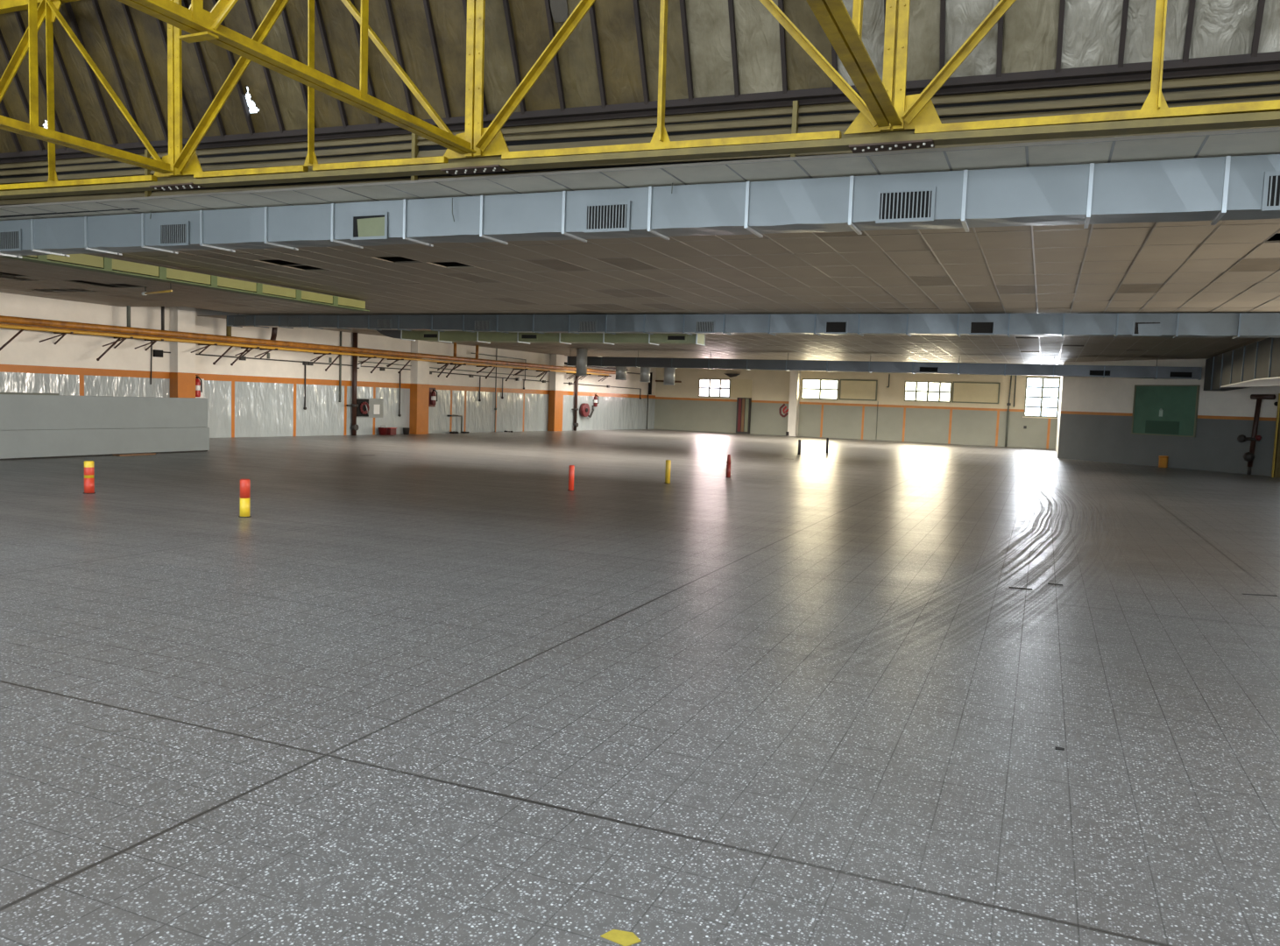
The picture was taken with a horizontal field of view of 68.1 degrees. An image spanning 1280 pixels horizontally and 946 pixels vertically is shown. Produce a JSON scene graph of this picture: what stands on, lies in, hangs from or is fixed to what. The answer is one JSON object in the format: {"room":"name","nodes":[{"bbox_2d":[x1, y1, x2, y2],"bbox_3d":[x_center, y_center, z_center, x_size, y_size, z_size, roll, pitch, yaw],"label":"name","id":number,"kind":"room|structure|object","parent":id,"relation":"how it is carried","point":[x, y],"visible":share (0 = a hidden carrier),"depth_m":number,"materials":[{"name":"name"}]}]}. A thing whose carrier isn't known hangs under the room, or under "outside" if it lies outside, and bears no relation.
{"room":"factory floor","nodes":[
{"label":"factory floor","id":0,"kind":"room"},
{"bbox_2d":[0,120,656,438],"bbox_3d":[-13.297,-5.411,27.582,0.250,8.800,61.017,4,5,28],"label":"wall","id":1,"kind":"structure","parent":0,"point":[250,398],"depth_m":31.11,"materials":[{"name":"grey paint"}]},
{"bbox_2d":[150,340,162,384],"bbox_3d":[-13.691,-3.122,26.794,0.100,1.231,0.346,4,5,28],"label":"switch box","id":2,"kind":"object","parent":1,"relation":"attached to","point":[157,353],"visible":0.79,"depth_m":26.71,"materials":[{"name":"black metal"}]},
{"bbox_2d":[195,374,204,397],"bbox_3d":[-13.009,-2.566,27.981,0.302,0.690,0.458,4,5,23],"label":"fire extinguisher","id":3,"kind":"object","parent":1,"relation":"attached to","point":[199,382],"visible":0.91,"depth_m":27.84,"materials":[{"name":"red metal"}]},
{"bbox_2d":[0,305,615,382],"bbox_3d":[-10.846,-4.257,31.296,0.832,1.890,41.649,4,5,28],"label":"pipe","id":4,"kind":"object","parent":1,"relation":"attached to","point":[119,335],"visible":0.96,"depth_m":28.57,"materials":[{"name":"metal"}]},
{"bbox_2d":[339,331,341,402],"bbox_3d":[-10.419,-3.693,32.922,0.092,2.470,0.092,-2,6,-44],"label":"downpipe","id":5,"kind":"object","parent":1,"relation":"attached to","point":[340,368],"visible":0.95,"depth_m":32.92,"materials":[{"name":"grey metal"}]},
{"bbox_2d":[346,332,358,435],"bbox_3d":[-10.124,-3.138,33.347,0.230,3.620,0.466,4,5,23],"label":"downpipe","id":6,"kind":"object","parent":1,"relation":"attached to","point":[354,427],"visible":1,"depth_m":33.41,"materials":[{"name":"black metal"}]},
{"bbox_2d":[356,397,383,417],"bbox_3d":[-9.766,-2.353,34.273,0.177,0.700,1.455,4,5,28],"label":"station","id":7,"kind":"object","parent":1,"relation":"attached to","point":[367,407],"visible":1,"depth_m":34.34,"materials":[{"name":"silver metal"}]},
{"bbox_2d":[162,351,641,417],"bbox_3d":[-6.792,-3.369,39.806,0.155,2.025,29.259,4,5,28],"label":"conduit","id":8,"kind":"object","parent":1,"relation":"attached to","point":[243,358],"visible":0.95,"depth_m":34.64,"materials":[{"name":"grey metal"}]},
{"bbox_2d":[428,388,435,407],"bbox_3d":[-8.208,-2.986,37.306,0.018,0.750,0.401,4,5,28],"label":"board","id":9,"kind":"object","parent":1,"relation":"attached to","point":[430,389],"visible":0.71,"depth_m":37.21,"materials":[{"name":"red plastic"}]},
{"bbox_2d":[430,388,437,405],"bbox_3d":[-8.120,-3.004,37.199,0.282,0.670,0.207,4,5,23],"label":"fire extinguisher","id":10,"kind":"object","parent":9,"relation":"attached to","point":[434,394],"visible":1,"depth_m":37.13,"materials":[{"name":"red metal"}]},
{"bbox_2d":[494,348,497,431],"bbox_3d":[-6.214,-3.573,40.879,0.111,3.620,0.111,-2,6,-44],"label":"cable","id":11,"kind":"object","parent":1,"relation":"attached to","point":[495,408],"visible":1,"depth_m":40.88,"materials":[{"name":"grey plastic"}]},
{"bbox_2d":[358,353,640,381],"bbox_3d":[-4.777,-4.705,43.237,0.285,1.019,21.879,5,5,29],"label":"cable tray","id":12,"kind":"object","parent":1,"relation":"attached to","point":[611,368],"visible":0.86,"depth_m":41.51,"materials":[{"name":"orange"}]},
{"bbox_2d":[571,366,578,431],"bbox_3d":[-3.164,-3.889,46.447,0.214,3.620,0.466,4,5,23],"label":"downpipe","id":13,"kind":"object","parent":1,"relation":"attached to","point":[576,409],"visible":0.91,"depth_m":46.54,"materials":[{"name":"brown metal"}]},
{"bbox_2d":[579,403,594,417],"bbox_3d":[-2.619,-3.133,47.563,0.230,0.727,1.242,4,5,28],"label":"hose reel","id":14,"kind":"object","parent":1,"relation":"attached to","point":[584,408],"visible":1,"depth_m":47.23,"materials":[{"name":"red metal"}]},
{"bbox_2d":[593,393,598,406],"bbox_3d":[-2.263,-3.716,48.214,0.282,0.670,0.207,4,5,23],"label":"fire extinguisher","id":15,"kind":"object","parent":1,"relation":"attached to","point":[596,399],"visible":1,"depth_m":48.15,"materials":[{"name":"red metal"}]},
{"bbox_2d":[646,372,652,429],"bbox_3d":[0.541,-4.085,53.518,0.200,3.200,0.215,4,5,23],"label":"downpipe","id":16,"kind":"object","parent":1,"relation":"attached to","point":[651,373],"visible":0.93,"depth_m":53.41,"materials":[{"name":"black metal"}]},
{"bbox_2d":[0,429,1279,945],"bbox_3d":[1.203,0.101,22.147,39.000,0.300,62.400,4,5,23],"label":"floor","id":17,"kind":"structure","parent":0,"point":[433,689],"depth_m":5.11,"materials":[{"name":"stone"}]},
{"bbox_2d":[83,460,95,494],"bbox_3d":[-7.828,0.058,13.445,0.156,0.460,0.154,4,5,23],"label":"bollard","id":18,"kind":"object","parent":17,"relation":"on","point":[88,465],"visible":1,"depth_m":13.40,"materials":[{"name":"red paint"}]},
{"bbox_2d":[0,392,209,459],"bbox_3d":[-13.218,-0.796,16.448,0.250,1.310,13.920,4,5,23],"label":"wall","id":19,"kind":"structure","parent":17,"relation":"on","point":[33,425],"depth_m":20.09,"materials":[{"name":"grey paint"}]},
{"bbox_2d":[113,452,155,456],"bbox_3d":[-11.100,-0.409,20.784,0.220,0.030,0.900,4,5,23],"label":"strip","id":20,"kind":"object","parent":17,"relation":"on","point":[135,454],"visible":1,"depth_m":20.67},
{"bbox_2d":[169,306,195,397],"bbox_3d":[-13.222,-3.484,27.351,0.360,5.000,0.572,4,5,28],"label":"pilaster","id":21,"kind":"object","parent":17,"relation":"on","point":[181,319],"visible":0.5,"depth_m":27.19,"materials":[{"name":"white paint"}]},
{"bbox_2d":[238,479,251,517],"bbox_3d":[-4.842,0.306,11.596,0.144,0.465,0.142,4,5,23],"label":"bollard","id":22,"kind":"object","parent":17,"relation":"on","point":[244,505],"visible":1,"depth_m":11.55,"materials":[{"name":"yellow paint"}]},
{"bbox_2d":[378,425,387,435],"bbox_3d":[-9.409,-1.562,34.612,0.360,0.338,0.360,4,5,23],"label":"bucket","id":23,"kind":"object","parent":17,"relation":"on","point":[382,431],"visible":1,"depth_m":34.50,"materials":[{"name":"red plastic"}]},
{"bbox_2d":[386,427,396,435],"bbox_3d":[-9.243,-1.550,35.037,0.340,0.260,0.341,4,5,28],"label":"box","id":24,"kind":"object","parent":17,"relation":"on","point":[391,431],"visible":0.82,"depth_m":34.90,"materials":[{"name":"red plastic"}]},
{"bbox_2d":[403,427,410,434],"bbox_3d":[-8.843,-1.588,35.790,0.280,0.250,0.273,4,5,23],"label":"bin","id":25,"kind":"object","parent":17,"relation":"on","point":[406,430],"visible":1,"depth_m":35.70,"materials":[{"name":"grey plastic"}]},
{"bbox_2d":[409,339,430,434],"bbox_3d":[-8.450,-3.999,36.336,0.360,5.000,0.672,4,5,28],"label":"pilaster","id":26,"kind":"object","parent":17,"relation":"on","point":[420,370],"visible":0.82,"depth_m":36.19,"materials":[{"name":"orange paint"}]},
{"bbox_2d":[447,414,462,432],"bbox_3d":[-7.508,-2.001,38.545,0.200,0.750,0.834,4,5,28],"label":"pipe stub","id":27,"kind":"object","parent":17,"relation":"on","point":[461,416],"visible":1,"depth_m":38.85,"materials":[{"name":"grey metal"}]},
{"bbox_2d":[547,353,564,431],"bbox_3d":[-3.953,-4.484,44.803,0.360,5.000,0.702,4,5,28],"label":"pilaster","id":28,"kind":"object","parent":17,"relation":"on","point":[555,392],"visible":0.79,"depth_m":44.64,"materials":[{"name":"orange paint"}]},
{"bbox_2d":[567,465,574,490],"bbox_3d":[-1.187,0.084,16.393,0.120,0.440,0.119,4,5,23],"label":"bollard","id":29,"kind":"object","parent":17,"relation":"on","point":[571,470],"visible":1,"depth_m":16.36,"materials":[{"name":"red paint"}]},
{"bbox_2d":[600,929,641,945],"bbox_3d":[-0.051,1.386,2.826,0.113,0.002,0.072,5,5,32],"label":"floor sticker","id":30,"kind":"object","parent":17,"relation":"on","point":[625,938],"visible":1,"depth_m":2.82,"materials":[{"name":"yellow plastic"}]},
{"bbox_2d":[664,459,671,483],"bbox_3d":[0.545,-0.023,18.489,0.124,0.460,0.123,4,5,23],"label":"bollard","id":31,"kind":"object","parent":17,"relation":"on","point":[668,462],"visible":1,"depth_m":18.45,"materials":[{"name":"yellow paint"}]},
{"bbox_2d":[725,454,730,477],"bbox_3d":[1.929,-0.153,20.580,0.124,0.500,0.123,4,5,23],"label":"bollard","id":32,"kind":"object","parent":17,"relation":"on","point":[728,463],"visible":1,"depth_m":20.54,"materials":[{"name":"red paint"}]},
{"bbox_2d":[735,397,751,433],"bbox_3d":[5.679,-3.146,51.887,0.720,1.950,0.330,4,5,26],"label":"tall cabinet","id":33,"kind":"object","parent":17,"relation":"on","point":[743,420],"visible":0.98,"depth_m":51.75,"materials":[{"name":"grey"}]},
{"bbox_2d":[785,370,800,436],"bbox_3d":[8.222,-4.473,50.453,0.528,5.000,0.524,4,5,23],"label":"pilaster","id":34,"kind":"object","parent":17,"relation":"on","point":[795,384],"visible":0.79,"depth_m":50.30,"materials":[{"name":"white paint"}]},
{"bbox_2d":[797,439,800,454],"bbox_3d":[5.288,-0.855,31.388,0.116,0.490,0.115,4,5,23],"label":"bollard","id":35,"kind":"object","parent":17,"relation":"on","point":[799,441],"visible":1,"depth_m":31.35,"materials":[{"name":"grey paint"}]},
{"bbox_2d":[825,438,828,452],"bbox_3d":[6.593,-0.969,33.296,0.116,0.520,0.115,4,5,23],"label":"bollard","id":36,"kind":"object","parent":17,"relation":"on","point":[827,439],"visible":1,"depth_m":33.26,"materials":[{"name":"metal"}]},
{"bbox_2d":[1054,746,1064,750],"bbox_3d":[2.021,1.327,4.555,0.040,0.006,0.040,4,5,23],"label":"scrap","id":37,"kind":"object","parent":17,"relation":"on","point":[1056,747],"visible":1,"depth_m":4.55,"materials":[{"name":"black"}]},
{"bbox_2d":[1158,455,1168,467],"bbox_3d":[17.491,-0.378,31.629,0.300,0.390,0.295,4,5,23],"label":"bucket","id":38,"kind":"object","parent":17,"relation":"on","point":[1163,463],"visible":1,"depth_m":31.52,"materials":[{"name":"orange plastic"}]},
{"bbox_2d":[1237,394,1275,474],"bbox_3d":[18.831,-1.175,29.011,0.315,2.476,0.967,-1,5,-32],"label":"pipe","id":39,"kind":"object","parent":17,"relation":"on","point":[1248,456],"visible":1,"depth_m":29.00,"materials":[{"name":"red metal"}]},
{"bbox_2d":[1242,594,1277,596],"bbox_3d":[5.775,1.137,8.820,0.300,0.006,0.040,3,4,6],"label":"scrap","id":40,"kind":"object","parent":17,"relation":"on","point":[1242,594],"visible":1,"depth_m":8.81,"materials":[{"name":"black"}]},
{"bbox_2d":[1271,393,1279,478],"bbox_3d":[19.011,-1.109,28.089,0.240,2.500,0.220,4,5,23],"label":"post","id":41,"kind":"object","parent":17,"relation":"on","point":[1276,463],"visible":1,"depth_m":28.10,"materials":[{"name":"yellow metal"}]},
{"bbox_2d":[0,131,1279,311],"bbox_3d":[-2.115,-3.337,15.583,31.290,0.208,11.850,4,5,23],"label":"ceiling","id":42,"kind":"structure","parent":0,"point":[1226,263],"depth_m":13.62,"materials":[{"name":"tile"}]},
{"bbox_2d":[0,149,151,205],"bbox_3d":[-7.461,-3.586,11.752,3.850,0.646,0.087,4,5,23],"label":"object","id":43,"kind":"object","parent":42,"relation":"on","point":[109,166],"visible":0.52,"depth_m":11.52,"materials":[{"name":"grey metal"}]},
{"bbox_2d":[141,282,172,295],"bbox_3d":[-10.156,-3.866,19.884,1.502,0.193,0.070,6,6,42],"label":"tube light","id":44,"kind":"object","parent":42,"relation":"hanging from","point":[170,290],"visible":0.93,"depth_m":19.86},
{"bbox_2d":[0,254,369,311],"bbox_3d":[-7.971,-3.529,17.448,0.330,0.215,8.720,4,5,23],"label":"beam","id":45,"kind":"structure","parent":42,"relation":"hanging from","point":[86,262],"depth_m":16.91,"materials":[{"name":"green"}]},
{"bbox_2d":[149,132,418,196],"bbox_3d":[-3.970,-3.315,10.276,3.750,0.587,0.087,4,5,23],"label":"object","id":46,"kind":"object","parent":42,"relation":"on","point":[413,137],"visible":0.48,"depth_m":10.15,"materials":[{"name":"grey metal"}]},
{"bbox_2d":[416,100,799,180],"bbox_3d":[-0.456,-3.020,8.793,3.900,0.576,0.087,4,5,23],"label":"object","id":47,"kind":"object","parent":42,"relation":"on","point":[510,133],"visible":0.45,"depth_m":8.60,"materials":[{"name":"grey metal"}]},
{"bbox_2d":[0,154,1279,258],"bbox_3d":[-2.503,-2.694,10.232,20.930,0.537,0.537,4,5,23],"label":"air duct","id":48,"kind":"object","parent":42,"relation":"hanging from","point":[1215,189],"visible":1,"depth_m":8.62,"materials":[{"name":"silver metal"}]},
{"bbox_2d":[0,228,21,251],"bbox_3d":[-8.291,-3.058,12.435,0.480,0.280,0.020,4,5,23],"label":"grille","id":49,"kind":"object","parent":48,"relation":"attached to","point":[10,239],"depth_m":12.42,"materials":[{"name":"black"}]},
{"bbox_2d":[158,220,189,246],"bbox_3d":[-5.553,-2.850,11.278,0.480,0.280,0.020,4,5,23],"label":"grille","id":50,"kind":"object","parent":48,"relation":"attached to","point":[171,233],"depth_m":11.27,"materials":[{"name":"black"}]},
{"bbox_2d":[350,212,388,240],"bbox_3d":[-2.906,-2.650,10.159,0.480,0.280,0.020,4,5,23],"label":"grille","id":51,"kind":"object","parent":48,"relation":"attached to","point":[364,225],"depth_m":10.15,"materials":[{"name":"grey metal"}]},
{"bbox_2d":[583,200,630,233],"bbox_3d":[-0.315,-2.453,9.064,0.480,0.280,0.020,4,5,23],"label":"grille","id":52,"kind":"object","parent":48,"relation":"attached to","point":[598,215],"depth_m":9.06,"materials":[{"name":"black"}]},
{"bbox_2d":[875,186,935,223],"bbox_3d":[2.239,-2.259,7.984,0.480,0.280,0.020,4,5,23],"label":"grille","id":53,"kind":"object","parent":48,"relation":"attached to","point":[893,204],"depth_m":7.98,"materials":[{"name":"black"}]},
{"bbox_2d":[1261,170,1279,211],"bbox_3d":[4.821,-2.064,6.893,0.480,0.280,0.020,4,5,23],"label":"grille","id":54,"kind":"object","parent":48,"relation":"attached to","point":[1270,180],"depth_m":6.96,"materials":[{"name":"black"}]},
{"bbox_2d":[0,127,1279,208],"bbox_3d":[-4.439,-3.000,10.144,31.270,0.213,0.015,4,5,23],"label":"trim","id":55,"kind":"structure","parent":42,"relation":"attached to","point":[1274,129],"depth_m":7.95,"materials":[{"name":"silver metal"}]},
{"bbox_2d":[795,70,1279,155],"bbox_3d":[3.270,-2.745,7.230,4.200,0.492,0.110,4,5,23],"label":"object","id":56,"kind":"object","parent":42,"relation":"on","point":[1267,76],"visible":0.31,"depth_m":7.22,"materials":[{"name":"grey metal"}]},
{"bbox_2d":[0,63,1279,218],"bbox_3d":[-4.970,-3.574,10.815,34.000,0.988,0.040,4,5,23],"label":"wall","id":57,"kind":"structure","parent":0,"point":[645,135],"depth_m":8.78,"materials":[{"name":"black"}]},
{"bbox_2d":[0,233,1279,346],"bbox_3d":[3.630,-4.810,30.939,34.000,0.080,43.800,4,5,23],"label":"deck","id":58,"kind":"object","parent":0,"point":[1276,236],"depth_m":19.16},
{"bbox_2d":[197,307,1279,357],"bbox_3d":[3.214,-4.064,28.059,31.290,0.030,15.360,4,5,23],"label":"ceiling","id":59,"kind":"structure","parent":0,"point":[1094,346],"depth_m":27.03,"materials":[{"name":"tile"}]},
{"bbox_2d":[376,329,705,346],"bbox_3d":[-3.011,-3.788,25.561,9.905,0.547,0.646,4,5,23],"label":"duct","id":60,"kind":"object","parent":59,"relation":"hanging from","point":[429,335],"visible":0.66,"depth_m":25.03,"materials":[{"name":"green metal"}]},
{"bbox_2d":[422,332,438,339],"bbox_3d":[-5.852,-3.832,26.431,0.520,0.160,0.020,4,5,23],"label":"grille","id":61,"kind":"object","parent":60,"relation":"attached to","point":[425,335],"depth_m":26.43,"materials":[{"name":"green"}]},
{"bbox_2d":[520,333,537,339],"bbox_3d":[-2.957,-3.632,25.206,0.520,0.160,0.020,4,5,23],"label":"grille","id":62,"kind":"object","parent":60,"relation":"attached to","point":[523,336],"depth_m":25.20,"materials":[{"name":"green"}]},
{"bbox_2d":[666,334,685,341],"bbox_3d":[0.903,-3.366,23.573,0.520,0.160,0.020,4,5,23],"label":"grille","id":63,"kind":"object","parent":60,"relation":"attached to","point":[669,337],"depth_m":23.57,"materials":[{"name":"green"}]},
{"bbox_2d":[575,348,587,376],"bbox_3d":[-2.372,-4.498,38.534,0.468,1.100,0.468,4,5,23],"label":"pipe","id":64,"kind":"object","parent":59,"relation":"hanging from","point":[581,353],"visible":1,"depth_m":38.35,"materials":[{"name":"silver metal"}]},
{"bbox_2d":[226,312,1279,339],"bbox_3d":[0.173,-3.504,22.094,25.640,0.502,0.546,4,5,23],"label":"air duct","id":65,"kind":"object","parent":59,"relation":"hanging from","point":[1234,325],"visible":0.99,"depth_m":20.30,"materials":[{"name":"grey metal"}]},
{"bbox_2d":[233,316,246,325],"bbox_3d":[-11.276,-4.285,26.652,0.480,0.280,0.020,4,5,23],"label":"grille","id":66,"kind":"object","parent":65,"relation":"attached to","point":[237,321],"depth_m":26.64,"materials":[{"name":"black metal"}]},
{"bbox_2d":[287,317,302,327],"bbox_3d":[-9.439,-4.132,25.876,0.480,0.280,0.020,4,5,23],"label":"grille","id":67,"kind":"object","parent":65,"relation":"attached to","point":[292,321],"depth_m":25.86,"materials":[{"name":"black metal"}]},
{"bbox_2d":[376,318,391,329],"bbox_3d":[-6.683,-3.903,24.713,0.480,0.280,0.020,4,5,23],"label":"grille","id":68,"kind":"object","parent":65,"relation":"attached to","point":[382,323],"depth_m":24.70,"materials":[{"name":"black metal"}]},
{"bbox_2d":[473,319,490,331],"bbox_3d":[-3.927,-3.674,23.549,0.480,0.280,0.020,4,5,23],"label":"grille","id":69,"kind":"object","parent":65,"relation":"attached to","point":[479,325],"depth_m":23.54,"materials":[{"name":"black metal"}]},
{"bbox_2d":[578,320,596,332],"bbox_3d":[-1.244,-3.476,22.414,0.480,0.280,0.020,4,5,23],"label":"grille","id":70,"kind":"object","parent":65,"relation":"attached to","point":[583,326],"depth_m":22.41,"materials":[{"name":"black metal"}]},
{"bbox_2d":[694,320,715,332],"bbox_3d":[1.458,-3.290,21.271,0.480,0.280,0.020,4,5,23],"label":"grille","id":71,"kind":"object","parent":65,"relation":"attached to","point":[700,326],"depth_m":21.26,"materials":[{"name":"black metal"}]},
{"bbox_2d":[824,320,848,333],"bbox_3d":[4.170,-3.103,20.124,0.480,0.280,0.020,4,5,23],"label":"grille","id":72,"kind":"object","parent":65,"relation":"attached to","point":[830,327],"depth_m":20.12,"materials":[{"name":"black metal"}]},
{"bbox_2d":[968,320,995,334],"bbox_3d":[6.863,-2.917,18.985,0.480,0.280,0.020,4,5,23],"label":"grille","id":73,"kind":"object","parent":65,"relation":"attached to","point":[975,327],"depth_m":18.98,"materials":[{"name":"black metal"}]},
{"bbox_2d":[1132,320,1162,335],"bbox_3d":[9.565,-2.731,17.841,0.480,0.280,0.020,4,5,23],"label":"grille","id":74,"kind":"object","parent":65,"relation":"attached to","point":[1140,328],"depth_m":17.83,"materials":[{"name":"black"}]},
{"bbox_2d":[1203,337,1279,391],"bbox_3d":[15.659,-2.724,24.062,0.575,1.010,12.816,4,5,23],"label":"duct","id":75,"kind":"object","parent":59,"relation":"hanging from","point":[1261,359],"visible":0.8,"depth_m":24.16,"materials":[{"name":"grey metal"}]},
{"bbox_2d":[1220,376,1279,387],"bbox_3d":[14.261,-1.992,21.232,1.350,0.178,7.400,4,5,23],"label":"sheet","id":76,"kind":"object","parent":75,"relation":"attached to","point":[1268,381],"visible":1,"depth_m":21.53,"materials":[{"name":"white plastic"}]},
{"bbox_2d":[494,347,1210,364],"bbox_3d":[9.001,-4.891,41.601,31.290,0.026,14.180,4,5,23],"label":"ceiling","id":77,"kind":"structure","parent":0,"point":[569,352],"depth_m":37.32,"materials":[{"name":"tile"}]},
{"bbox_2d":[566,350,1202,380],"bbox_3d":[7.643,-4.096,35.203,22.980,0.682,0.546,4,5,23],"label":"air duct","id":78,"kind":"object","parent":77,"relation":"hanging from","point":[1155,372],"visible":0.98,"depth_m":34.11,"materials":[{"name":"grey metal"}]},
{"bbox_2d":[615,366,626,380],"bbox_3d":[-0.777,-4.091,38.770,0.468,0.529,0.468,4,5,23],"label":"pipe","id":79,"kind":"object","parent":78,"relation":"hanging from","point":[620,371],"visible":1,"depth_m":38.58,"materials":[{"name":"silver metal"}]},
{"bbox_2d":[639,367,650,382],"bbox_3d":[0.205,-3.983,38.357,0.428,0.609,0.428,4,5,23],"label":"pipe","id":80,"kind":"object","parent":78,"relation":"hanging from","point":[645,371],"visible":1,"depth_m":38.19,"materials":[{"name":"silver metal"}]},
{"bbox_2d":[663,367,675,385],"bbox_3d":[1.178,-3.876,37.948,0.468,0.689,0.468,4,5,23],"label":"pipe","id":81,"kind":"object","parent":78,"relation":"hanging from","point":[668,372],"visible":0.99,"depth_m":37.76,"materials":[{"name":"silver metal"}]},
{"bbox_2d":[919,366,939,373],"bbox_3d":[10.313,-3.697,33.800,0.680,0.230,0.020,4,5,23],"label":"grille","id":82,"kind":"object","parent":78,"relation":"attached to","point":[922,369],"depth_m":33.79,"materials":[{"name":"black metal"}]},
{"bbox_2d":[1088,369,1111,376],"bbox_3d":[15.386,-3.347,31.654,0.680,0.230,0.020,4,5,23],"label":"grille","id":83,"kind":"object","parent":78,"relation":"attached to","point":[1091,372],"depth_m":31.65,"materials":[{"name":"black metal"}]},
{"bbox_2d":[1168,370,1193,378],"bbox_3d":[17.574,-3.196,30.728,0.680,0.230,0.020,4,5,23],"label":"grille","id":84,"kind":"object","parent":78,"relation":"attached to","point":[1172,374],"depth_m":30.73,"materials":[{"name":"black metal"}]},
{"bbox_2d":[654,357,1060,449],"bbox_3d":[10.348,-4.348,49.830,21.533,5.000,0.250,4,5,26],"label":"wall","id":85,"kind":"structure","parent":0,"point":[678,406],"depth_m":49.08,"materials":[{"name":"grey paint"}]},
{"bbox_2d":[697,378,730,398],"bbox_3d":[4.169,-4.710,52.782,2.000,1.080,0.220,4,5,26],"label":"window","id":86,"kind":"structure","parent":85,"relation":"in","point":[709,379],"depth_m":52.81,"materials":[{"name":"white metal"}]},
{"bbox_2d":[723,373,739,377],"bbox_3d":[5.052,-5.369,52.117,0.900,0.200,0.200,4,5,26],"label":"wall bracket","id":87,"kind":"object","parent":85,"relation":"attached to","point":[727,374],"visible":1,"depth_m":52.03,"materials":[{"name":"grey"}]},
{"bbox_2d":[730,379,752,397],"bbox_3d":[5.569,-4.644,52.005,1.220,1.010,0.060,4,5,26],"label":"shutter panel","id":88,"kind":"object","parent":85,"relation":"attached to","point":[739,388],"visible":1,"depth_m":51.99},
{"bbox_2d":[778,403,788,417],"bbox_3d":[7.805,-3.364,51.000,0.630,0.764,0.012,4,5,26],"label":"hose reel","id":89,"kind":"object","parent":85,"relation":"attached to","point":[783,405],"depth_m":51.03,"materials":[{"name":"red rubber"}]},
{"bbox_2d":[799,378,839,401],"bbox_3d":[9.548,-4.416,50.138,2.080,1.130,0.220,4,5,26],"label":"window","id":90,"kind":"structure","parent":85,"relation":"in","point":[803,379],"depth_m":50.16,"materials":[{"name":"white metal"}]},
{"bbox_2d":[838,379,877,401],"bbox_3d":[11.333,-4.317,49.172,1.960,1.070,0.060,4,5,26],"label":"shutter panel","id":91,"kind":"object","parent":85,"relation":"attached to","point":[849,389],"visible":1,"depth_m":49.17,"materials":[{"name":"yellow"}]},
{"bbox_2d":[902,381,952,403],"bbox_3d":[14.512,-4.078,47.702,2.400,1.070,0.220,4,5,26],"label":"window","id":92,"kind":"structure","parent":85,"relation":"in","point":[928,391],"depth_m":47.70,"materials":[{"name":"white"}]},
{"bbox_2d":[951,381,1000,403],"bbox_3d":[16.538,-3.956,46.617,2.220,1.040,0.060,4,5,26],"label":"shutter panel","id":93,"kind":"object","parent":85,"relation":"attached to","point":[979,392],"visible":1,"depth_m":46.61,"materials":[{"name":"yellow"}]},
{"bbox_2d":[1004,374,1016,446],"bbox_3d":[17.991,-3.068,45.938,0.343,3.601,0.116,4,5,23],"label":"conduit","id":94,"kind":"object","parent":85,"relation":"attached to","point":[1008,403],"visible":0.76,"depth_m":45.95,"materials":[{"name":"grey metal"}]},
{"bbox_2d":[1022,376,1060,418],"bbox_3d":[19.274,-3.605,45.374,1.600,1.950,0.220,4,5,26],"label":"window","id":95,"kind":"structure","parent":85,"relation":"in","point":[1042,397],"depth_m":45.37,"materials":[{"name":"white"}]},
{"bbox_2d":[1055,362,1064,456],"bbox_3d":[18.028,-3.338,40.316,0.200,5.000,10.250,4,5,23],"label":"wall","id":96,"kind":"structure","parent":0,"point":[1061,379],"depth_m":39.68,"materials":[{"name":"white paint"}]},
{"bbox_2d":[1057,349,1279,476],"bbox_3d":[17.741,-2.699,31.856,0.050,5.000,8.406,0,5,-26],"label":"wall","id":97,"kind":"structure","parent":0,"point":[1096,415],"depth_m":32.04,"materials":[{"name":"grey paint"}]},
{"bbox_2d":[1131,384,1200,437],"bbox_3d":[17.654,-2.111,31.869,0.095,1.700,2.301,0,5,-26],"label":"board","id":98,"kind":"object","parent":97,"relation":"attached to","point":[1157,410],"visible":1,"depth_m":31.84,"materials":[{"name":"green"}]},
{"bbox_3d":[-6.037,-5.836,10.111,34.300,5.178,2.072,4,5,23],"label":"ceiling","id":99,"kind":"structure","parent":0,"visible":0},
{"bbox_2d":[0,0,1279,163],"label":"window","id":100,"kind":"structure","parent":99,"relation":"attached to","point":[726,53],"depth_m":8.62,"materials":[{"name":"glass"}]},
{"bbox_2d":[0,0,1279,199],"bbox_3d":[-1.681,-4.181,8.423,15.831,3.118,0.224,4,5,23],"label":"roof truss","id":101,"kind":"object","parent":99,"relation":"attached to","point":[922,127],"visible":0.97,"depth_m":7.93,"materials":[{"name":"yellow metal"}]},
{"bbox_2d":[0,0,174,173],"bbox_3d":[-6.735,-3.825,5.188,0.240,2.113,9.770,4,5,23],"label":"truss","id":102,"kind":"object","parent":101,"relation":"attached to","point":[31,130],"visible":1,"depth_m":8.44,"materials":[{"name":"yellow metal"}]},
{"bbox_2d":[116,0,476,154],"bbox_3d":[-3.390,-3.572,3.774,0.240,2.159,9.770,4,5,23],"label":"truss","id":103,"kind":"object","parent":101,"relation":"attached to","point":[202,24],"visible":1,"depth_m":6.33,"materials":[{"name":"yellow metal"}]},
{"bbox_2d":[806,0,902,127],"bbox_3d":[-0.046,-3.319,2.360,0.240,2.204,9.770,4,5,23],"label":"truss","id":104,"kind":"object","parent":101,"relation":"attached to","point":[844,34],"visible":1,"depth_m":5.60,"materials":[{"name":"yellow metal"}]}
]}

